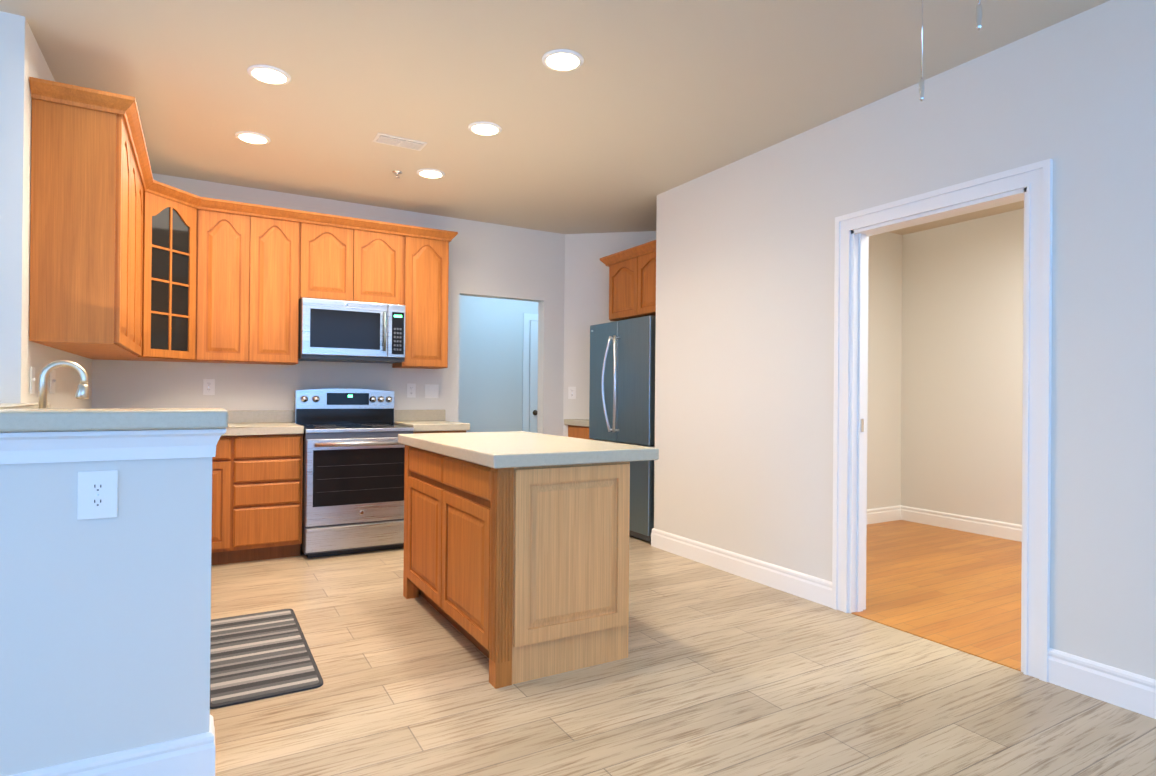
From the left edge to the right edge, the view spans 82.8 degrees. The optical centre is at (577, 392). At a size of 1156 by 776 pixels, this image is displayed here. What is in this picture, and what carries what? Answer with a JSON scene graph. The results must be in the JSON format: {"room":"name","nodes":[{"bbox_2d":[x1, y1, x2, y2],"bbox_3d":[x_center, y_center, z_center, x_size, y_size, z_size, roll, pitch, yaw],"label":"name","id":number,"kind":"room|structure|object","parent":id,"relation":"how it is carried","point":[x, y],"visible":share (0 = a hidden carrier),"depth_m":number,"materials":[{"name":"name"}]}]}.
{"room":"kitchen","nodes":[
{"label":"kitchen","id":0,"kind":"room"},
{"bbox_2d":[0,11,30,402],"bbox_3d":[-3.911,-0.221,1.869,3.620,2.720,0.120,1,0,-30],"label":"wall","id":1,"kind":"structure","parent":0,"point":[15,67],"depth_m":2.71,"materials":[{"name":"white paint"}]},
{"bbox_2d":[27,31,91,408],"bbox_3d":[-2.906,-0.206,3.631,0.120,2.720,1.930,1,0,-30],"label":"wall","id":2,"kind":"structure","parent":0,"point":[41,357],"depth_m":3.23,"materials":[{"name":"white paint"}]},
{"bbox_2d":[30,367,35,393],"bbox_3d":[-2.408,-0.054,2.897,0.012,0.118,0.075,1,0,-30],"label":"light switch","id":3,"kind":"object","parent":2,"relation":"attached to","point":[32,380],"visible":1,"depth_m":2.88,"materials":[{"name":"white plastic"}]},
{"bbox_2d":[49,370,55,392],"bbox_3d":[-2.632,-0.055,3.287,0.012,0.118,0.121,1,0,-30],"label":"light switch","id":4,"kind":"object","parent":2,"relation":"attached to","point":[52,380],"visible":0.92,"depth_m":3.27,"materials":[{"name":"white plastic"}]},
{"bbox_2d":[29,77,136,352],"bbox_3d":[-2.352,-0.784,3.126,0.320,1.122,0.494,1,0,-30],"label":"upper cabinet","id":5,"kind":"object","parent":2,"relation":"attached to","point":[125,264],"depth_m":2.92,"materials":[{"name":"brown wood"}]},
{"bbox_2d":[59,149,140,356],"bbox_3d":[-2.556,-0.785,3.481,0.320,1.122,0.544,1,0,-30],"label":"upper cabinet","id":6,"kind":"object","parent":2,"relation":"attached to","point":[136,173],"depth_m":3.72,"materials":[{"name":"brown wood"}]},
{"bbox_2d":[72,153,152,360],"bbox_3d":[-2.753,-0.785,3.869,0.365,1.122,0.545,1,0,-30],"label":"upper cabinet","id":7,"kind":"object","parent":2,"relation":"attached to","point":[145,238],"depth_m":4.14,"materials":[{"name":"brown wood"}]},
{"bbox_2d":[0,457,211,775],"bbox_3d":[-1.436,0.634,1.866,0.680,1.055,0.120,1,0,-30],"label":"wall","id":8,"kind":"structure","parent":0,"point":[105,628],"depth_m":1.83,"materials":[{"name":"white paint"}]},
{"bbox_2d":[77,470,117,519],"bbox_3d":[-1.349,0.287,1.841,0.092,0.135,0.007,1,0,-30],"label":"outlet","id":9,"kind":"object","parent":8,"relation":"attached to","point":[97,497],"visible":1,"depth_m":1.84,"materials":[{"name":"white plastic"}]},
{"bbox_2d":[9,717,214,775],"bbox_3d":[-1.454,1.092,1.795,0.806,0.138,0.046,1,0,-30],"label":"baseboard","id":10,"kind":"structure","parent":8,"relation":"attached to","point":[193,755],"depth_m":1.90,"materials":[{"name":"white paint"}]},
{"bbox_2d":[0,429,225,463],"bbox_3d":[-1.425,0.149,1.795,0.812,0.085,0.060,1,0,-30],"label":"trim","id":11,"kind":"structure","parent":8,"relation":"attached to","point":[47,447],"depth_m":1.80,"materials":[{"name":"white paint"}]},
{"bbox_2d":[0,403,227,431],"bbox_3d":[-1.755,0.075,2.294,0.895,0.055,1.293,1,0,-30],"label":"bar","id":12,"kind":"object","parent":8,"relation":"on","point":[23,417],"visible":1,"depth_m":1.83,"materials":[{"name":"white stone"}]},
{"bbox_2d":[92,173,564,435],"bbox_3d":[-0.896,-0.182,5.972,5.940,2.720,0.120,1,0,-30],"label":"wall","id":13,"kind":"structure","parent":0,"point":[490,260],"depth_m":5.54,"materials":[{"name":"white paint"}]},
{"bbox_2d":[86,180,208,361],"bbox_3d":[-2.868,-0.785,4.375,0.672,1.122,0.671,1,0,-30],"label":"upper cabinet","id":14,"kind":"object","parent":13,"relation":"attached to","point":[180,217],"depth_m":4.40,"materials":[{"name":"brown wood"}]},
{"bbox_2d":[203,379,214,394],"bbox_3d":[-2.728,-0.041,4.843,0.075,0.118,0.007,1,0,-30],"label":"outlet","id":15,"kind":"object","parent":13,"relation":"attached to","point":[208,386],"visible":1,"depth_m":4.84,"materials":[{"name":"white plastic"}]},
{"bbox_2d":[185,198,312,364],"bbox_3d":[-2.415,-0.780,4.812,0.775,1.122,0.365,1,0,-30],"label":"upper cabinet","id":16,"kind":"object","parent":13,"relation":"attached to","point":[261,256],"depth_m":4.71,"materials":[{"name":"brown wood"}]},
{"bbox_2d":[228,410,292,421],"bbox_3d":[-2.771,0.180,4.810,1.256,0.095,0.018,1,0,-30],"label":"backsplash","id":17,"kind":"structure","parent":13,"relation":"attached to","point":[236,415],"depth_m":5.00,"materials":[{"name":"beige stone"}]},
{"bbox_2d":[313,213,404,304],"bbox_3d":[-1.809,-1.016,5.187,0.770,0.637,0.320,1,0,-30],"label":"upper cabinet","id":18,"kind":"object","parent":13,"relation":"attached to","point":[355,259],"depth_m":5.06,"materials":[{"name":"brown wood"}]},
{"bbox_2d":[298,298,404,363],"bbox_3d":[-1.778,-0.469,5.123,0.754,0.443,0.463,1,0,-30],"label":"microwave","id":19,"kind":"object","parent":18,"relation":"attached to","point":[345,331],"visible":1,"depth_m":4.95,"materials":[{"name":"grey metal"}]},
{"bbox_2d":[407,384,415,397],"bbox_3d":[-1.425,-0.018,5.594,0.075,0.118,0.007,1,0,-30],"label":"outlet","id":20,"kind":"object","parent":13,"relation":"attached to","point":[411,389],"visible":1,"depth_m":5.59,"materials":[{"name":"white plastic"}]},
{"bbox_2d":[392,225,452,368],"bbox_3d":[-1.340,-0.768,5.458,0.442,1.122,0.320,1,0,-30],"label":"upper cabinet","id":21,"kind":"object","parent":13,"relation":"attached to","point":[426,250],"depth_m":5.34,"materials":[{"name":"brown wood"}]},
{"bbox_2d":[425,384,438,397],"bbox_3d":[-1.267,-0.011,5.681,0.121,0.118,0.012,1,0,-30],"label":"light switch","id":22,"kind":"object","parent":13,"relation":"attached to","point":[431,391],"visible":1,"depth_m":5.68,"materials":[{"name":"white plastic"}]},
{"bbox_2d":[458,295,537,431],"bbox_3d":[-0.522,-0.173,7.826,3.440,2.720,0.120,1,0,-30],"label":"wall","id":23,"kind":"structure","parent":0,"point":[490,362],"depth_m":7.49,"materials":[{"name":"white paint"}]},
{"bbox_2d":[522,313,537,432],"bbox_3d":[-0.226,0.132,7.867,0.930,2.115,0.094,1,0,-30],"label":"hall door","id":24,"kind":"structure","parent":23,"relation":"in","point":[530,386],"depth_m":7.70,"materials":[{"name":"white paint"}]},
{"bbox_2d":[0,0,1109,234],"bbox_3d":[-0.358,-1.588,2.309,10.190,0.080,9.840,1,0,-30],"label":"ceiling","id":25,"kind":"structure","parent":0,"point":[636,114],"depth_m":3.27,"materials":[{"name":"beige paint"}]},
{"bbox_2d":[235,131,270,143],"bbox_3d":[-1.984,-1.551,3.998,0.196,0.011,0.196,1,0,-30],"label":"recessed light","id":26,"kind":"object","parent":25,"relation":"in","point":[251,137],"visible":0.98,"depth_m":3.97,"materials":[{"name":"white paint"}]},
{"bbox_2d":[247,65,290,84],"bbox_3d":[-1.509,-1.550,3.204,0.196,0.011,0.196,1,0,-30],"label":"recessed light","id":27,"kind":"object","parent":25,"relation":"in","point":[267,74],"visible":1,"depth_m":3.19,"materials":[{"name":"white paint"}]},
{"bbox_2d":[392,170,401,177],"bbox_3d":[-1.269,-1.530,4.600,0.070,0.037,0.070,1,0,-30],"label":"sprinkler","id":28,"kind":"object","parent":25,"relation":"attached to","point":[396,172],"visible":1,"depth_m":4.59,"materials":[{"name":"silver metal"}]},
{"bbox_2d":[372,133,426,150],"bbox_3d":[-1.100,-1.544,4.046,0.300,0.010,0.150,1,0,-30],"label":"ceiling vent","id":29,"kind":"object","parent":25,"relation":"in","point":[381,138],"visible":1,"depth_m":4.03,"materials":[{"name":"white metal"}]},
{"bbox_2d":[417,168,444,177],"bbox_3d":[-1.037,-1.541,4.618,0.196,0.011,0.196,1,0,-30],"label":"recessed light","id":30,"kind":"object","parent":25,"relation":"in","point":[430,173],"visible":1,"depth_m":4.59,"materials":[{"name":"white paint"}]},
{"bbox_2d":[468,121,501,135],"bbox_3d":[-0.544,-1.539,3.829,0.196,0.011,0.196,1,0,-30],"label":"recessed light","id":31,"kind":"object","parent":25,"relation":"in","point":[484,128],"visible":0.96,"depth_m":3.81,"materials":[{"name":"white paint"}]},
{"bbox_2d":[542,49,583,70],"bbox_3d":[-0.070,-1.538,3.040,0.196,0.011,0.196,1,0,-30],"label":"recessed light","id":32,"kind":"object","parent":25,"relation":"in","point":[562,60],"visible":1,"depth_m":3.02,"materials":[{"name":"white paint"}]},
{"bbox_2d":[919,0,982,101],"bbox_3d":[0.947,-1.175,1.739,0.970,0.726,0.922,1,0,-30],"label":"fan","id":33,"kind":"object","parent":25,"relation":"hanging from","point":[979,15],"visible":1,"depth_m":1.82,"materials":[{"name":"silver metal"}]},
{"bbox_2d":[563,231,655,436],"bbox_3d":[0.393,-0.170,6.306,1.058,2.720,0.120,0,0,10],"label":"wall","id":34,"kind":"structure","parent":0,"point":[586,295],"depth_m":6.31,"materials":[{"name":"white paint"}]},
{"bbox_2d":[568,387,575,398],"bbox_3d":[-0.057,0.002,6.320,0.075,0.118,0.007,0,0,10],"label":"electrical outlet","id":35,"kind":"object","parent":34,"relation":"attached to","point":[571,392],"visible":1,"depth_m":6.32,"materials":[{"name":"white plastic"}]},
{"bbox_2d":[210,520,1155,775],"bbox_3d":[-0.383,1.200,2.300,10.190,0.064,9.840,1,0,-30],"label":"floor","id":36,"kind":"structure","parent":0,"point":[717,672],"depth_m":2.60,"materials":[{"name":"wood"}]},
{"bbox_2d":[211,478,302,564],"bbox_3d":[-2.364,0.724,4.702,0.645,0.876,0.612,1,0,-30],"label":"base cabinet","id":37,"kind":"object","parent":36,"relation":"on","point":[252,521],"depth_m":4.46,"materials":[{"name":"brown wood"}]},
{"bbox_2d":[212,422,303,481],"bbox_3d":[-1.994,0.258,3.442,1.274,0.055,3.164,1,0,-30],"label":"countertop","id":38,"kind":"structure","parent":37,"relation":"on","point":[247,451],"depth_m":4.47,"materials":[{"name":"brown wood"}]},
{"bbox_2d":[39,360,88,408],"bbox_3d":[-1.922,0.050,2.430,0.166,0.344,0.131,1,0,-30],"label":"faucet","id":39,"kind":"object","parent":38,"relation":"on","point":[82,392],"visible":0.71,"depth_m":2.46,"materials":[{"name":"silver metal"}]},
{"bbox_2d":[210,609,322,708],"bbox_3d":[-1.447,1.158,2.957,0.410,0.010,1.060,1,0,-30],"label":"kitchen mat","id":40,"kind":"object","parent":36,"relation":"on","point":[259,656],"visible":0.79,"depth_m":2.83,"materials":[{"name":"grey"}]},
{"bbox_2d":[294,389,413,557],"bbox_3d":[-1.710,0.568,4.986,0.758,1.200,0.739,1,0,-30],"label":"range","id":41,"kind":"object","parent":36,"relation":"on","point":[353,479],"visible":0.9,"depth_m":4.74,"materials":[{"name":"grey metal"}]},
{"bbox_2d":[394,410,469,433],"bbox_3d":[-1.214,0.661,5.353,0.462,1.026,0.632,1,0,-30],"label":"countertop","id":42,"kind":"structure","parent":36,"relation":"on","point":[426,421],"depth_m":5.34,"materials":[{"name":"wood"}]},
{"bbox_2d":[403,447,629,688],"bbox_3d":[-0.385,0.737,3.338,0.640,0.876,1.378,1,0,-30],"label":"kitchen island","id":43,"kind":"object","parent":36,"relation":"on","point":[516,558],"depth_m":2.78,"materials":[{"name":"brown wood"}]},
{"bbox_2d":[398,431,658,470],"bbox_3d":[-0.339,0.272,3.374,0.800,0.056,1.440,1,0,-30],"label":"island countertop","id":44,"kind":"structure","parent":43,"relation":"on","point":[499,451],"depth_m":2.91,"materials":[{"name":"white stone"}]},
{"bbox_2d":[564,419,589,438],"bbox_3d":[0.240,0.724,6.261,0.595,0.931,0.495,1,0,-30],"label":"base cabinet","id":45,"kind":"object","parent":36,"relation":"on","point":[578,428],"visible":0.15,"depth_m":6.12,"materials":[{"name":"brown wood"}]},
{"bbox_2d":[589,315,655,541],"bbox_3d":[0.536,0.295,5.612,0.678,1.790,0.910,1,0,-30],"label":"fridge","id":46,"kind":"object","parent":36,"relation":"on","point":[622,386],"visible":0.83,"depth_m":5.32,"materials":[{"name":"grey metal"}]},
{"bbox_2d":[654,188,901,533],"bbox_3d":[1.897,-0.158,5.700,2.870,2.720,0.220,1,0,-30],"label":"wall","id":47,"kind":"structure","parent":0,"point":[884,372],"depth_m":6.05,"materials":[{"name":"white paint"}]},
{"bbox_2d":[867,505,900,523],"bbox_3d":[1.936,1.133,5.589,2.610,0.138,0.016,1,0,-30],"label":"baseboard","id":48,"kind":"structure","parent":47,"relation":"attached to","point":[884,514],"depth_m":6.11,"materials":[{"name":"white paint"}]},
{"bbox_2d":[672,0,1155,679],"bbox_3d":[2.383,-0.165,2.102,0.120,2.720,6.500,1,0,-30],"label":"wall","id":49,"kind":"structure","parent":0,"point":[754,272],"depth_m":3.02,"materials":[{"name":"white paint"}]},
{"bbox_2d":[651,528,831,607],"bbox_3d":[0.994,1.121,4.354,0.016,0.138,1.686,1,0,-30],"label":"baseboard","id":50,"kind":"structure","parent":49,"relation":"attached to","point":[802,585],"depth_m":4.18,"materials":[{"name":"white paint"}]},
{"bbox_2d":[832,159,1052,681],"bbox_3d":[1.747,0.113,3.202,0.162,2.160,1.060,1,0,-30],"label":"door frame","id":51,"kind":"structure","parent":49,"relation":"attached to","point":[1031,185],"depth_m":3.02,"materials":[{"name":"white paint"}]},
{"bbox_2d":[1047,648,1155,718],"bbox_3d":[2.932,1.128,0.990,0.016,0.138,3.960,1,0,-30],"label":"baseboard","id":52,"kind":"structure","parent":49,"relation":"attached to","point":[1131,691],"depth_m":2.53,"materials":[{"name":"white paint"}]},
{"bbox_2d":[901,208,1023,524],"bbox_3d":[4.766,-0.140,3.475,0.120,2.720,6.500,1,0,-30],"label":"wall","id":53,"kind":"structure","parent":0,"point":[962,375],"depth_m":5.74,"materials":[{"name":"white paint"}]},
{"bbox_2d":[901,505,1021,541],"bbox_3d":[4.696,1.150,3.437,0.016,0.138,6.500,1,0,-30],"label":"baseboard","id":54,"kind":"structure","parent":53,"relation":"attached to","point":[1004,530],"depth_m":5.72,"materials":[{"name":"white paint"}]},
{"bbox_3d":[1.149,-0.164,5.846,0.120,2.720,0.780,1,0,-30],"label":"wall","id":55,"kind":"structure","parent":0,"visible":0},
{"bbox_2d":[600,240,655,320],"bbox_3d":[0.737,-0.942,5.768,0.681,0.577,0.984,1,0,-30],"label":"upper cabinet","id":56,"kind":"object","parent":55,"relation":"attached to","point":[632,282],"visible":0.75,"depth_m":5.66,"materials":[{"name":"brown wood"}]}
]}

